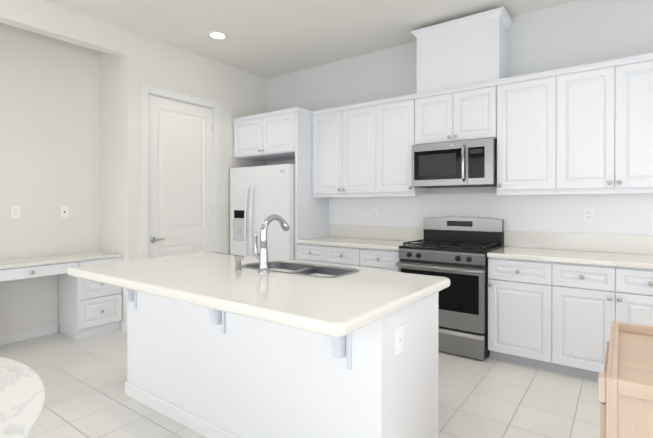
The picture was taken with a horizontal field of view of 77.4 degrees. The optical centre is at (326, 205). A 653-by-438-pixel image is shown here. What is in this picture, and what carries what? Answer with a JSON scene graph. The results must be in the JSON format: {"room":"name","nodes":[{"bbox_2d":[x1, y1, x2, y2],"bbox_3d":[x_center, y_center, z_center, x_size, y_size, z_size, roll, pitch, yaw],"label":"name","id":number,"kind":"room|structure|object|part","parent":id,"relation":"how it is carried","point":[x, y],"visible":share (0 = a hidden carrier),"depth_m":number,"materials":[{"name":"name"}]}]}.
{"room":"kitchen","nodes":[
{"label":"kitchen","id":0,"kind":"room"},
{"bbox_2d":[0,0,266,334],"bbox_3d":[-3.137,-0.250,3.247,0.705,3.090,6.800,0,0,36],"label":"wall","id":1,"kind":"structure","parent":0,"point":[70,81],"depth_m":4.20,"materials":[{"name":"paint"}]},
{"bbox_2d":[11,206,19,217],"bbox_3d":[-2.954,0.058,3.869,0.008,0.116,0.072,0,0,36],"label":"outlet","id":2,"kind":"object","parent":1,"relation":"attached to","point":[15,211],"visible":1,"depth_m":3.87,"materials":[{"name":"plastic"}]},
{"bbox_2d":[0,321,126,345],"bbox_3d":[-3.232,1.246,2.999,0.588,0.100,5.880,0,0,36],"label":"baseboard","id":3,"kind":"structure","parent":1,"relation":"attached to","point":[21,335],"depth_m":3.96,"materials":[{"name":"paint"}]},
{"bbox_2d":[60,206,67,216],"bbox_3d":[-2.707,0.059,4.208,0.008,0.116,0.072,0,0,36],"label":"outlet","id":4,"kind":"object","parent":1,"relation":"attached to","point":[63,211],"visible":1,"depth_m":4.21,"materials":[{"name":"plastic"}]},
{"bbox_2d":[140,83,219,258],"bbox_3d":[-1.694,0.000,4.724,0.145,2.580,1.036,0,0,36],"label":"door frame","id":5,"kind":"structure","parent":1,"relation":"attached to","point":[146,90],"depth_m":4.45,"materials":[{"name":"paint"}]},
{"bbox_2d":[148,94,212,257],"bbox_3d":[-1.654,0.041,4.703,0.099,2.482,0.868,0,0,36],"label":"door","id":6,"kind":"structure","parent":1,"relation":"in","point":[180,179],"depth_m":4.67,"materials":[{"name":"paint"}]},
{"bbox_2d":[0,329,599,437],"bbox_3d":[-0.791,1.351,1.629,8.200,0.100,6.940,0,0,36],"label":"floor","id":7,"kind":"structure","parent":0,"point":[84,380],"depth_m":2.74,"materials":[{"name":"tile"}]},
{"bbox_2d":[0,357,45,437],"bbox_3d":[-1.470,0.929,0.798,1.514,0.750,1.514,0,0,36],"label":"table","id":8,"kind":"object","parent":7,"relation":"on","point":[22,394],"visible":1,"depth_m":1.17,"materials":[{"name":"stone"}]},
{"bbox_2d":[0,251,122,339],"bbox_3d":[-2.866,0.896,3.576,0.494,0.795,1.938,0,0,36],"label":"desk","id":9,"kind":"object","parent":7,"relation":"on","point":[89,308],"visible":0.85,"depth_m":3.98,"materials":[{"name":"paint"}]},
{"bbox_2d":[230,164,294,260],"bbox_3d":[-0.650,0.403,5.147,1.000,1.770,0.743,0,0,36],"label":"fridge","id":10,"kind":"object","parent":7,"relation":"on","point":[259,195],"visible":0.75,"depth_m":4.86,"materials":[{"name":"metal"}]},
{"bbox_3d":[-0.940,0.279,4.944,0.115,1.046,0.074,0,0,36],"label":"handle","id":11,"kind":"part","parent":10,"relation":"part of","materials":[{"name":"metal"}]},
{"bbox_2d":[124,291,438,437],"bbox_3d":[-0.444,0.862,2.405,1.999,0.872,0.815,0,0,36],"label":"kitchen island","id":12,"kind":"object","parent":7,"relation":"on","point":[219,345],"depth_m":2.03,"materials":[{"name":"paint"}]},
{"bbox_2d":[67,251,449,342],"bbox_3d":[-0.496,0.400,2.353,2.108,0.052,1.058,0,0,36],"label":"island countertop","id":13,"kind":"structure","parent":12,"relation":"on","point":[343,304],"depth_m":1.92,"materials":[{"name":"beige stone"}]},
{"bbox_2d":[235,260,241,269],"bbox_3d":[-0.525,0.349,2.428,0.040,0.057,0.040,0,0,36],"label":"soap dispenser","id":14,"kind":"object","parent":13,"relation":"on","point":[238,264],"visible":1,"depth_m":2.42,"materials":[{"name":"silver metal"}]},
{"bbox_2d":[254,214,289,273],"bbox_3d":[-0.318,0.213,2.387,0.101,0.330,0.242,0,0,36],"label":"faucet","id":15,"kind":"object","parent":13,"relation":"on","point":[262,256],"visible":1,"depth_m":2.29,"materials":[{"name":"silver metal"}]},
{"bbox_2d":[251,263,342,274],"bbox_3d":[-0.172,0.495,2.475,0.679,0.226,0.300,0,0,36],"label":"sink","id":16,"kind":"object","parent":13,"relation":"in","point":[282,266],"depth_m":2.63,"materials":[{"name":"grey metal"}]},
{"bbox_2d":[395,324,402,355],"bbox_3d":[0.317,0.580,1.766,0.009,0.116,0.072,0,0,36],"label":"outlet","id":17,"kind":"object","parent":12,"relation":"attached to","point":[398,339],"visible":1,"depth_m":1.75,"materials":[{"name":"plastic"}]},
{"bbox_2d":[234,112,328,260],"bbox_3d":[-0.598,0.088,5.201,1.076,2.400,0.647,0,0,36],"label":"cabinet","id":18,"kind":"object","parent":7,"relation":"on","point":[286,136],"visible":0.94,"depth_m":4.84,"materials":[{"name":"paint"}]},
{"bbox_2d":[298,245,359,267],"bbox_3d":[0.182,0.858,4.653,0.828,0.865,0.618,0,0,36],"label":"base cabinet","id":19,"kind":"object","parent":7,"relation":"on","point":[319,254],"depth_m":4.38,"materials":[{"name":"paint"}]},
{"bbox_2d":[296,237,416,252],"bbox_3d":[0.354,0.406,4.498,1.287,0.040,0.626,0,0,36],"label":"countertop","id":20,"kind":"structure","parent":19,"relation":"on","point":[348,242],"depth_m":4.33,"materials":[{"name":"beige stone"}]},
{"bbox_2d":[360,249,399,271],"bbox_3d":[0.702,0.859,4.274,0.459,0.865,0.618,0,0,36],"label":"base cabinet","id":21,"kind":"object","parent":7,"relation":"on","point":[376,259],"depth_m":4.03,"materials":[{"name":"paint"}]},
{"bbox_2d":[395,217,503,360],"bbox_3d":[1.165,0.702,3.843,0.802,1.182,0.754,0,0,36],"label":"stove","id":22,"kind":"object","parent":7,"relation":"on","point":[455,250],"visible":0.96,"depth_m":3.55,"materials":[{"name":"silver metal"}]},
{"bbox_2d":[488,257,551,369],"bbox_3d":[1.725,0.862,3.529,0.478,0.865,0.618,0,0,36],"label":"base cabinet","id":23,"kind":"object","parent":7,"relation":"on","point":[519,292],"depth_m":3.27,"materials":[{"name":"paint"}]},
{"bbox_2d":[552,261,652,379],"bbox_3d":[2.239,0.863,3.153,0.796,0.865,0.618,0,0,36],"label":"base cabinet","id":24,"kind":"object","parent":7,"relation":"on","point":[562,307],"depth_m":2.99,"materials":[{"name":"paint"}]},
{"bbox_2d":[487,245,652,268],"bbox_3d":[2.193,0.410,3.157,1.672,0.040,0.626,0,0,36],"label":"countertop","id":25,"kind":"structure","parent":24,"relation":"on","point":[508,252],"depth_m":3.16,"materials":[{"name":"beige stone"}]},
{"bbox_2d":[598,325,652,437],"bbox_3d":[1.633,0.949,1.273,1.265,0.706,0.798,0,0,36],"label":"base cabinet","id":26,"kind":"object","parent":7,"relation":"on","point":[624,413],"depth_m":1.32,"materials":[{"name":"beige wood"}]},
{"bbox_2d":[610,321,652,396],"bbox_3d":[1.640,0.574,1.267,1.224,0.044,0.774,0,0,36],"label":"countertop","id":27,"kind":"structure","parent":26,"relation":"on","point":[618,382],"depth_m":1.39,"materials":[{"name":"beige wood"}]},
{"bbox_2d":[44,0,577,78],"bbox_3d":[-0.791,-1.839,1.618,8.200,0.100,6.940,0,0,36],"label":"ceiling","id":28,"kind":"structure","parent":0,"point":[266,39],"depth_m":3.99,"materials":[{"name":"paint"}]},
{"bbox_2d":[208,31,226,38],"bbox_3d":[-1.145,-1.795,4.289,0.196,0.007,0.196,0,0,36],"label":"recessed light","id":29,"kind":"object","parent":28,"relation":"in","point":[217,35],"visible":1,"depth_m":4.28,"materials":[{"name":"paint"}]},
{"bbox_2d":[267,0,652,254],"bbox_3d":[1.803,-0.252,3.934,6.730,3.090,0.130,0,0,36],"label":"wall","id":30,"kind":"structure","parent":0,"point":[576,33],"depth_m":3.83,"materials":[{"name":"paint"}]},
{"bbox_2d":[312,100,375,194],"bbox_3d":[0.278,-0.620,4.745,0.869,0.980,0.348,0,0,36],"label":"upper cabinet","id":31,"kind":"object","parent":30,"relation":"attached to","point":[343,138],"depth_m":4.58,"materials":[{"name":"paint"}]},
{"bbox_2d":[372,208,377,217],"bbox_3d":[0.565,0.077,4.747,0.072,0.116,0.008,0,0,36],"label":"electrical outlet","id":32,"kind":"object","parent":30,"relation":"attached to","point":[374,212],"visible":1,"depth_m":4.74,"materials":[{"name":"plastic"}]},
{"bbox_2d":[376,95,426,194],"bbox_3d":[0.806,-0.619,4.360,0.437,0.980,0.348,0,0,36],"label":"upper cabinet","id":33,"kind":"object","parent":30,"relation":"attached to","point":[395,118],"depth_m":4.21,"materials":[{"name":"paint"}]},
{"bbox_2d":[416,79,495,144],"bbox_3d":[1.299,-0.858,4.000,0.780,0.500,0.348,0,0,36],"label":"upper cabinet","id":34,"kind":"object","parent":30,"relation":"attached to","point":[468,112],"depth_m":3.83,"materials":[{"name":"paint"}]},
{"bbox_2d":[412,138,496,187],"bbox_3d":[1.263,-0.395,3.951,0.767,0.411,0.473,0,0,36],"label":"microwave","id":35,"kind":"object","parent":34,"relation":"attached to","point":[463,163],"visible":1,"depth_m":3.77,"materials":[{"name":"silver metal"}]},
{"bbox_2d":[416,8,507,94],"bbox_3d":[1.318,-1.425,3.989,0.782,0.634,0.340,0,0,36],"label":"vent cover","id":36,"kind":"object","parent":30,"relation":"attached to","point":[473,48],"depth_m":3.82,"materials":[{"name":"paint"}]},
{"bbox_3d":[0.920,-1.409,4.085,4.832,0.669,0.651,0,0,36],"label":"mounted crown","id":37,"kind":"part","parent":36,"relation":"part of","materials":[{"name":"paint"}]},
{"bbox_2d":[328,225,652,252],"bbox_3d":[1.541,0.310,4.031,3.756,0.155,0.019,0,0,36],"label":"backsplash","id":38,"kind":"structure","parent":30,"relation":"attached to","point":[524,238],"depth_m":3.71,"materials":[{"name":"beige stone"}]},
{"bbox_2d":[496,71,559,194],"bbox_3d":[1.804,-0.616,3.633,0.466,0.980,0.348,0,0,36],"label":"upper cabinet","id":39,"kind":"object","parent":30,"relation":"attached to","point":[525,104],"depth_m":3.49,"materials":[{"name":"paint"}]},
{"bbox_2d":[584,208,593,221],"bbox_3d":[2.262,0.078,3.511,0.072,0.116,0.008,0,0,36],"label":"electrical outlet","id":40,"kind":"object","parent":30,"relation":"attached to","point":[588,214],"visible":1,"depth_m":3.51,"materials":[{"name":"plastic"}]},
{"bbox_2d":[556,53,652,193],"bbox_3d":[2.315,-0.615,3.260,0.798,0.980,0.348,0,0,36],"label":"upper cabinet","id":41,"kind":"object","parent":30,"relation":"attached to","point":[584,129],"depth_m":3.16,"materials":[{"name":"paint"}]}
]}

